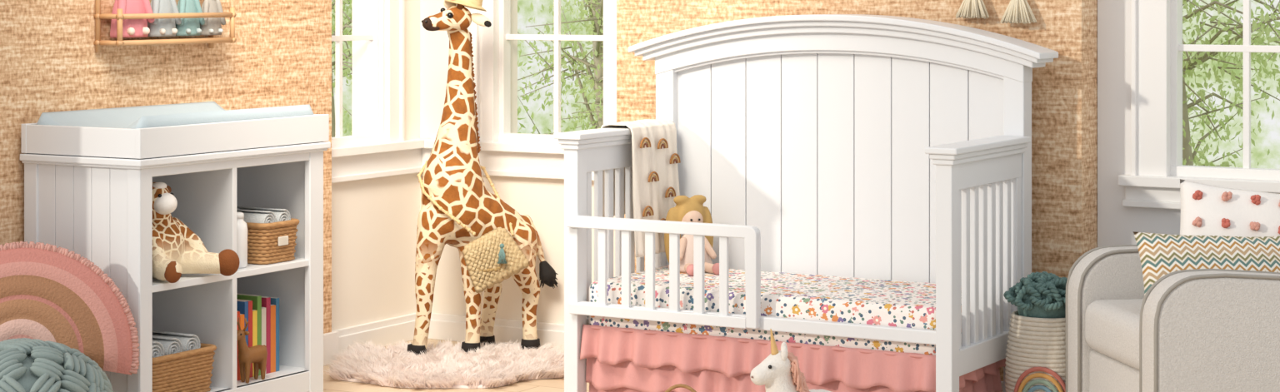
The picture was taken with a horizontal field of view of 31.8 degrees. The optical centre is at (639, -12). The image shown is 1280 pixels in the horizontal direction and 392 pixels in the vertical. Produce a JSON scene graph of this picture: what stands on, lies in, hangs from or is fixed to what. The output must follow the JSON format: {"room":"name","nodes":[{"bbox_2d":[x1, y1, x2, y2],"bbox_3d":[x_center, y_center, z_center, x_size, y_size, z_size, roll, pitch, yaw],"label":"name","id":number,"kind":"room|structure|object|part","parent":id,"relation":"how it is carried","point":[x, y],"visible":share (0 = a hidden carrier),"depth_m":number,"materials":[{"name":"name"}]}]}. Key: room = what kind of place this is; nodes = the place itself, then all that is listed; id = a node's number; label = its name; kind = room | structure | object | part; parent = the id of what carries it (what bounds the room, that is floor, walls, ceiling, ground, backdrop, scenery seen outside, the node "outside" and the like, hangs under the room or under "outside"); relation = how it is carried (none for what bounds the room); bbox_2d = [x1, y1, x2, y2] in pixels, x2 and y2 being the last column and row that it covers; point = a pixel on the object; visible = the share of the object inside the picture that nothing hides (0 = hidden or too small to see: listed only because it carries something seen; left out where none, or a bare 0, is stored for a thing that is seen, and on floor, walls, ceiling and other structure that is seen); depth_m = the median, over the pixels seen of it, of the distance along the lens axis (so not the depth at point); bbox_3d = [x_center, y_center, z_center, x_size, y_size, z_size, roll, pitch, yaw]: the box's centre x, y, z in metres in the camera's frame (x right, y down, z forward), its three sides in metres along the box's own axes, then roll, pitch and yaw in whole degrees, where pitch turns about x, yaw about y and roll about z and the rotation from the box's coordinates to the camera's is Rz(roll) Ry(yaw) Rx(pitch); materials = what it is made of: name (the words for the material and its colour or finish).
{"room":"children's room","nodes":[
{"label":"children's room","id":0,"kind":"room"},
{"bbox_2d":[0,0,331,334],"bbox_3d":[-1.712,0.080,7.455,0.180,2.600,2.000,0,0,30],"label":"wall","id":1,"kind":"structure","parent":0,"point":[280,55],"depth_m":7.44,"materials":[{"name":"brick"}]},
{"bbox_2d":[93,0,236,52],"bbox_3d":[-1.560,-0.020,7.422,0.115,0.450,0.565,0,0,30],"label":"wall shelf","id":2,"kind":"object","parent":1,"relation":"attached to","point":[211,40],"visible":1,"depth_m":7.30,"materials":[{"name":"brown wood"}]},
{"bbox_2d":[110,0,154,37],"bbox_3d":[-1.644,-0.018,7.266,0.093,0.353,0.163,0,0,30],"label":"doll","id":3,"kind":"object","parent":2,"relation":"on","point":[131,27],"visible":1,"depth_m":7.24,"materials":[{"name":"fabric"}]},
{"bbox_2d":[146,0,181,36],"bbox_3d":[-1.570,0.012,7.397,0.076,0.291,0.134,0,0,30],"label":"doll","id":4,"kind":"object","parent":2,"relation":"on","point":[160,27],"visible":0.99,"depth_m":7.37,"materials":[{"name":"fabric"}]},
{"bbox_2d":[175,0,204,35],"bbox_3d":[-1.508,0.048,7.505,0.071,0.221,0.124,0,0,30],"label":"doll","id":5,"kind":"object","parent":2,"relation":"on","point":[188,27],"visible":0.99,"depth_m":7.49,"materials":[{"name":"fabric"}]},
{"bbox_2d":[200,0,225,34],"bbox_3d":[-1.451,0.035,7.605,0.064,0.245,0.113,0,0,30],"label":"doll","id":6,"kind":"object","parent":2,"relation":"on","point":[212,26],"visible":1,"depth_m":7.59,"materials":[{"name":"fabric"}]},
{"bbox_2d":[331,0,419,330],"bbox_3d":[-1.063,0.080,8.709,0.150,2.600,0.818,0,0,30],"label":"wall","id":7,"kind":"structure","parent":0,"point":[374,221],"depth_m":8.69,"materials":[{"name":"beige paint"}]},
{"bbox_2d":[331,0,379,146],"bbox_3d":[-1.126,-0.121,8.535,0.057,1.481,0.440,0,0,30],"label":"window","id":8,"kind":"structure","parent":7,"relation":"in","point":[372,136],"depth_m":8.64,"materials":[{"name":"paint"}]},
{"bbox_2d":[323,313,415,366],"bbox_3d":[-1.504,1.322,7.716,0.120,0.116,2.661,0,0,30],"label":"baseboard","id":9,"kind":"structure","parent":7,"relation":"attached to","point":[387,332],"depth_m":8.58,"materials":[{"name":"paint"}]},
{"bbox_2d":[331,139,427,183],"bbox_3d":[-1.040,0.660,8.608,0.111,0.130,0.662,0,0,30],"label":"trim","id":10,"kind":"structure","parent":7,"relation":"attached to","point":[367,161],"depth_m":8.59,"materials":[{"name":"paint"}]},
{"bbox_2d":[385,0,404,142],"bbox_3d":[-1.066,-0.171,8.541,0.056,1.541,0.509,0,0,30],"label":"window frame","id":11,"kind":"structure","parent":7,"relation":"attached to","point":[394,9],"depth_m":8.71,"materials":[{"name":"paint"}]},
{"bbox_2d":[323,339,589,391],"bbox_3d":[0.248,1.430,3.379,7.950,0.100,9.100,0,0,30],"label":"floor","id":12,"kind":"structure","parent":0,"point":[557,385],"depth_m":7.77,"materials":[{"name":"brown wood"}]},
{"bbox_2d":[0,338,113,391],"bbox_3d":[-1.759,1.191,6.373,0.531,0.389,0.531,0,0,-10],"label":"pouf","id":13,"kind":"object","parent":12,"relation":"on","point":[27,365],"visible":1,"depth_m":6.26,"materials":[{"name":"teal fabric"}]},
{"bbox_2d":[0,241,139,375],"bbox_3d":[-1.810,0.943,6.595,0.672,0.394,0.133,0,0,-13],"label":"pillow","id":14,"kind":"object","parent":13,"relation":"on","point":[47,292],"visible":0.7,"depth_m":6.59,"materials":[{"name":"fabric"}]},
{"bbox_2d":[20,114,330,391],"bbox_3d":[-1.464,0.898,7.176,0.494,0.964,0.912,0,0,30],"label":"table","id":15,"kind":"object","parent":12,"relation":"on","point":[88,191],"visible":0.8,"depth_m":7.05,"materials":[{"name":"white wood"}]},
{"bbox_2d":[20,114,329,159],"bbox_3d":[-1.464,0.461,7.176,0.485,0.090,0.903,0,0,30],"label":"tray","id":16,"kind":"object","parent":15,"relation":"on","point":[257,137],"depth_m":6.88,"materials":[{"name":"white wood"}]},
{"bbox_2d":[36,101,314,129],"bbox_3d":[-1.465,0.444,7.174,0.428,0.122,0.840,0,0,30],"label":"changing pad","id":17,"kind":"object","parent":15,"relation":"on","point":[155,116],"visible":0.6,"depth_m":7.10,"materials":[{"name":"white fabric"}]},
{"bbox_2d":[152,343,216,391],"bbox_3d":[-1.505,1.185,6.954,0.273,0.143,0.314,0,0,30],"label":"wicker basket","id":18,"kind":"object","parent":15,"relation":"on","point":[189,371],"visible":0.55,"depth_m":6.89,"materials":[{"name":"brown wicker"}]},
{"bbox_2d":[152,330,200,358],"bbox_3d":[-1.517,1.111,6.953,0.210,0.075,0.236,0,0,30],"label":"rolled towels","id":19,"kind":"object","parent":18,"relation":"on","point":[164,343],"visible":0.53,"depth_m":6.93,"materials":[{"name":"white fabric"}]},
{"bbox_2d":[152,182,239,283],"bbox_3d":[-1.410,0.743,6.893,0.263,0.305,0.296,0,0,30],"label":"toy","id":20,"kind":"object","parent":15,"relation":"on","point":[177,251],"visible":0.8,"depth_m":6.87,"materials":[{"name":"fabric"}]},
{"bbox_2d":[236,211,247,268],"bbox_3d":[-1.283,0.802,7.178,0.062,0.177,0.062,0,0,30],"label":"lotion bottle","id":21,"kind":"object","parent":15,"relation":"on","point":[242,227],"visible":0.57,"depth_m":7.16,"materials":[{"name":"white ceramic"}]},
{"bbox_2d":[236,317,267,384],"bbox_3d":[-1.245,1.152,7.178,0.059,0.211,0.162,0,0,30],"label":"deer figurine","id":22,"kind":"object","parent":15,"relation":"on","point":[257,355],"visible":0.97,"depth_m":7.15,"materials":[{"name":"brown wood"}]},
{"bbox_2d":[236,294,279,380],"bbox_3d":[-1.341,1.128,7.305,0.198,0.259,0.291,0,0,30],"label":"books","id":23,"kind":"object","parent":15,"relation":"on","point":[262,313],"visible":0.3,"depth_m":7.31,"materials":[{"name":"paper"},{"name":"cardboard"}]},
{"bbox_2d":[245,218,299,264],"bbox_3d":[-1.265,0.823,7.359,0.263,0.133,0.191,0,0,30],"label":"wicker basket","id":24,"kind":"object","parent":15,"relation":"on","point":[273,242],"visible":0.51,"depth_m":7.26,"materials":[{"name":"wicker"}]},
{"bbox_2d":[236,206,290,223],"bbox_3d":[-1.264,0.756,7.361,0.200,0.068,0.138,0,0,30],"label":"rolled towels","id":25,"kind":"object","parent":24,"relation":"in","point":[253,215],"visible":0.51,"depth_m":7.31,"materials":[{"name":"white fabric"}]},
{"bbox_2d":[324,338,564,389],"bbox_3d":[-0.604,1.351,8.109,1.082,0.056,0.915,0,0,0],"label":"sheepskin rug","id":26,"kind":"object","parent":12,"relation":"on","point":[444,366],"visible":0.92,"depth_m":7.99,"materials":[{"name":"beige fur"}]},
{"bbox_2d":[406,0,558,355],"bbox_3d":[-0.597,0.691,8.428,0.591,1.399,0.260,0,0,-23],"label":"giraffe","id":27,"kind":"object","parent":26,"relation":"on","point":[452,176],"visible":0.82,"depth_m":8.34,"materials":[{"name":"fabric"}]},
{"bbox_2d":[444,0,486,11],"bbox_3d":[-0.649,0.034,8.369,0.158,0.105,0.164,0,0,-14],"label":"straw hat","id":28,"kind":"object","parent":27,"relation":"on","point":[474,4],"visible":0.95,"depth_m":8.32,"materials":[{"name":"wicker"}]},
{"bbox_2d":[416,160,529,293],"bbox_3d":[-0.617,0.868,8.356,0.423,0.497,0.301,0,0,0],"label":"bag","id":29,"kind":"object","parent":27,"relation":"on","point":[493,257],"visible":0.98,"depth_m":8.24,"materials":[{"name":"wicker"}]},
{"bbox_2d":[665,384,696,391],"bbox_3d":[0.112,1.235,6.194,0.222,0.289,0.181,0,0,0],"label":"basket","id":30,"kind":"object","parent":12,"relation":"on","point":[679,386],"visible":1,"depth_m":6.19,"materials":[{"name":"wicker"}]},
{"bbox_2d":[750,329,831,391],"bbox_3d":[0.466,1.156,6.215,0.356,0.443,0.149,0,0,-19],"label":"plush unicorn","id":31,"kind":"object","parent":12,"relation":"on","point":[780,372],"visible":1,"depth_m":6.15,"materials":[{"name":"fabric"}]},
{"bbox_2d":[553,14,1058,391],"bbox_3d":[0.498,0.733,7.123,1.470,1.295,0.725,0,0,30],"label":"crib","id":32,"kind":"object","parent":12,"relation":"on","point":[865,180],"visible":0.94,"depth_m":7.15,"materials":[{"name":"white wood"}]},
{"bbox_3d":[-0.073,0.944,7.404,0.051,0.873,0.592,0,0,30],"label":"arm","id":33,"kind":"part","parent":32,"relation":"part of"},
{"bbox_2d":[600,119,680,257],"bbox_3d":[0.001,0.661,7.513,0.167,0.438,0.299,0,0,30],"label":"blanket","id":34,"kind":"object","parent":32,"relation":"on","point":[656,159],"visible":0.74,"depth_m":7.46,"materials":[{"name":"fabric"}]},
{"bbox_3d":[0.053,1.016,6.982,0.630,0.034,0.022,0,0,30],"label":"guard rail","id":35,"kind":"part","parent":32,"relation":"part of","materials":[{"name":"white wood"}]},
{"bbox_3d":[0.066,0.876,6.978,0.677,0.308,0.032,0,0,30],"label":"guard rail","id":36,"kind":"part","parent":32,"relation":"part of","materials":[{"name":"white wood"}]},
{"bbox_3d":[0.101,0.824,7.686,0.068,1.112,0.074,0,0,30],"label":"post","id":37,"kind":"part","parent":32,"relation":"part of","materials":[{"name":"white wood"}]},
{"bbox_2d":[664,195,719,276],"bbox_3d":[0.183,0.810,7.405,0.171,0.249,0.231,0,0,-20],"label":"doll","id":38,"kind":"object","parent":32,"relation":"on","point":[687,209],"visible":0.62,"depth_m":7.42,"materials":[{"name":"fabric"}]},
{"bbox_3d":[0.339,1.017,6.847,1.231,0.040,0.031,0,0,30],"label":"rail","id":39,"kind":"part","parent":32,"relation":"part of","materials":[{"name":"white wood"}]},
{"bbox_3d":[0.486,1.015,7.101,1.208,0.160,0.545,0,0,30],"label":"mattress","id":40,"kind":"part","parent":32,"relation":"part of","materials":[{"name":"multicoloured fabric"}]},
{"bbox_3d":[0.640,0.168,7.369,1.440,0.129,0.147,0,0,30],"label":"crown mould","id":41,"kind":"part","parent":32,"relation":"part of","materials":[{"name":"white wood"}]},
{"bbox_3d":[0.643,0.217,7.373,1.322,0.155,0.081,0,0,30],"label":"arched rail","id":42,"kind":"part","parent":32,"relation":"part of","materials":[{"name":"white wood"}]},
{"bbox_3d":[0.642,0.183,7.372,1.396,0.128,0.119,0,0,30],"label":"crown mould","id":43,"kind":"part","parent":32,"relation":"part of","materials":[{"name":"white wood"}]},
{"bbox_3d":[1.027,0.944,6.769,0.051,0.873,0.592,0,0,30],"label":"arm","id":44,"kind":"part","parent":32,"relation":"part of"},
{"bbox_3d":[1.185,0.824,7.060,0.068,1.112,0.074,0,0,30],"label":"post","id":45,"kind":"part","parent":32,"relation":"part of","materials":[{"name":"white wood"}]},
{"bbox_2d":[1005,310,1065,391],"bbox_3d":[1.223,1.181,6.784,0.254,0.396,0.247,0,0,-41],"label":"rope basket","id":46,"kind":"object","parent":12,"relation":"on","point":[1036,354],"visible":0.67,"depth_m":6.68,"materials":[{"name":"fabric"}]},
{"bbox_2d":[1003,271,1067,318],"bbox_3d":[1.222,0.949,6.785,0.254,0.183,0.252,0,0,0],"label":"knit throw","id":47,"kind":"object","parent":46,"relation":"in","point":[1038,295],"visible":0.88,"depth_m":6.72,"materials":[{"name":"teal fabric"}]},
{"bbox_2d":[1065,245,1279,391],"bbox_3d":[1.714,0.872,6.363,0.821,1.016,0.693,0,0,-9],"label":"armchair","id":48,"kind":"object","parent":12,"relation":"on","point":[1197,330],"visible":0.91,"depth_m":6.01,"materials":[{"name":"fabric"}]},
{"bbox_3d":[1.640,1.056,6.645,0.760,0.587,0.110,0,0,-9],"label":"arm","id":49,"kind":"part","parent":48,"relation":"part of","materials":[{"name":"fabric"}]},
{"bbox_2d":[1085,299,1143,370],"bbox_3d":[1.609,0.975,6.346,0.595,0.150,0.464,0,0,-9],"label":"seat cushion","id":50,"kind":"object","parent":48,"relation":"on","point":[1113,327],"depth_m":6.32,"materials":[{"name":"fabric"}]},
{"bbox_3d":[1.690,1.185,6.359,0.710,0.270,0.480,0,0,-9],"label":"seat","id":51,"kind":"part","parent":48,"relation":"part of","materials":[{"name":"fabric"}]},
{"bbox_2d":[1133,231,1279,295],"bbox_3d":[1.620,0.800,6.260,0.487,0.237,0.148,0,0,-6],"label":"lumbar pillow","id":52,"kind":"object","parent":48,"relation":"on","point":[1161,255],"visible":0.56,"depth_m":6.25,"materials":[{"name":"multicoloured fabric"}]},
{"bbox_3d":[1.731,1.056,6.072,0.760,0.587,0.110,0,0,-9],"label":"arm","id":53,"kind":"part","parent":48,"relation":"part of","materials":[{"name":"fabric"}]},
{"bbox_2d":[1180,179,1279,237],"bbox_3d":[1.753,0.745,6.460,0.449,0.376,0.199,0,0,10],"label":"pillow","id":54,"kind":"object","parent":48,"relation":"on","point":[1206,210],"visible":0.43,"depth_m":6.47,"materials":[{"name":"white fabric"}]},
{"bbox_2d":[420,0,614,324],"bbox_3d":[-0.334,0.080,8.674,1.148,2.600,0.150,0,0,30],"label":"wall","id":55,"kind":"structure","parent":0,"point":[541,199],"depth_m":8.75,"materials":[{"name":"beige paint"}]},
{"bbox_2d":[427,313,564,351],"bbox_3d":[-0.368,1.330,8.593,1.122,0.100,0.026,0,0,30],"label":"baseboard","id":56,"kind":"structure","parent":55,"relation":"attached to","point":[442,327],"depth_m":8.68,"materials":[{"name":"paint"}]},
{"bbox_2d":[421,139,594,180],"bbox_3d":[-0.361,0.660,8.609,1.127,0.130,0.111,0,0,30],"label":"trim","id":57,"kind":"structure","parent":55,"relation":"attached to","point":[499,158],"depth_m":8.63,"materials":[{"name":"paint"}]},
{"bbox_2d":[474,0,616,142],"bbox_3d":[-0.345,-0.171,8.586,0.664,1.542,0.058,0,0,30],"label":"window frame","id":58,"kind":"structure","parent":55,"relation":"attached to","point":[486,39],"depth_m":8.70,"materials":[{"name":"paint"}]},
{"bbox_2d":[498,0,603,144],"bbox_3d":[-0.321,-0.121,8.629,0.524,1.482,0.058,0,0,30],"label":"window","id":59,"kind":"structure","parent":55,"relation":"in","point":[505,36],"depth_m":8.70,"materials":[{"name":"paint"}]},
{"bbox_2d":[616,0,1097,381],"bbox_3d":[0.806,0.080,7.791,1.705,2.600,0.600,0,0,30],"label":"wall","id":60,"kind":"structure","parent":0,"point":[1064,91],"depth_m":7.18,"materials":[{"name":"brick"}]},
{"bbox_2d":[955,0,989,18],"bbox_3d":[1.073,-0.095,7.255,0.117,0.385,0.061,0,0,30],"label":"tassel","id":61,"kind":"object","parent":60,"relation":"attached to","point":[968,8],"visible":1,"depth_m":7.23,"materials":[{"name":"beige fabric"}]},
{"bbox_2d":[1000,0,1037,23],"bbox_3d":[1.208,-0.079,7.175,0.121,0.385,0.064,0,0,30],"label":"tassel","id":62,"kind":"object","parent":60,"relation":"attached to","point":[1017,11],"visible":1,"depth_m":7.16,"materials":[{"name":"beige fabric"}]},
{"bbox_2d":[1097,0,1182,247],"bbox_3d":[2.783,0.080,6.563,2.943,2.600,0.150,0,0,30],"label":"wall","id":63,"kind":"structure","parent":0,"point":[1117,223],"depth_m":7.20,"materials":[{"name":"paint"}]},
{"bbox_2d":[1130,0,1170,176],"bbox_3d":[2.057,-0.171,6.888,1.123,1.542,0.058,0,0,30],"label":"window frame","id":64,"kind":"structure","parent":63,"relation":"attached to","point":[1150,19],"depth_m":7.12,"materials":[{"name":"paint"}]},
{"bbox_2d":[1117,174,1279,209],"bbox_3d":[2.061,0.645,6.899,1.191,0.100,0.111,0,0,30],"label":"trim","id":65,"kind":"structure","parent":63,"relation":"attached to","point":[1147,192],"depth_m":7.09,"materials":[{"name":"paint"}]},
{"bbox_2d":[1170,0,1279,180],"bbox_3d":[2.081,-0.121,6.930,0.923,1.482,0.058,0,0,30],"label":"window","id":66,"kind":"structure","parent":63,"relation":"in","point":[1177,169],"depth_m":7.06,"materials":[{"name":"paint"}]},
{"label":"outside","id":67,"kind":"structure","parent":0,"visible":0},
{"bbox_3d":[1.662,1.580,13.878,17.000,0.100,10.300,0,0,30],"label":"lawn","id":68,"kind":"structure","parent":67,"visible":0},
{"bbox_2d":[331,0,352,137],"bbox_3d":[-1.658,0.256,11.429,1.832,2.554,1.549,0,0,-2],"label":"tree","id":69,"kind":"object","parent":68,"relation":"on","point":[349,56],"visible":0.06,"depth_m":11.41,"materials":[{"name":"green plant"}]},
{"bbox_2d":[517,0,603,134],"bbox_3d":[-0.026,0.257,10.669,1.463,2.551,1.766,0,0,-22],"label":"tree","id":70,"kind":"object","parent":68,"relation":"on","point":[595,7],"visible":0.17,"depth_m":10.75,"materials":[{"name":"green plant"}]},
{"bbox_2d":[1182,0,1279,167],"bbox_3d":[2.317,0.257,9.271,1.870,2.551,1.417,0,0,30],"label":"tree","id":71,"kind":"object","parent":68,"relation":"on","point":[1189,158],"visible":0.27,"depth_m":9.20,"materials":[{"name":"green plant"}]}
]}

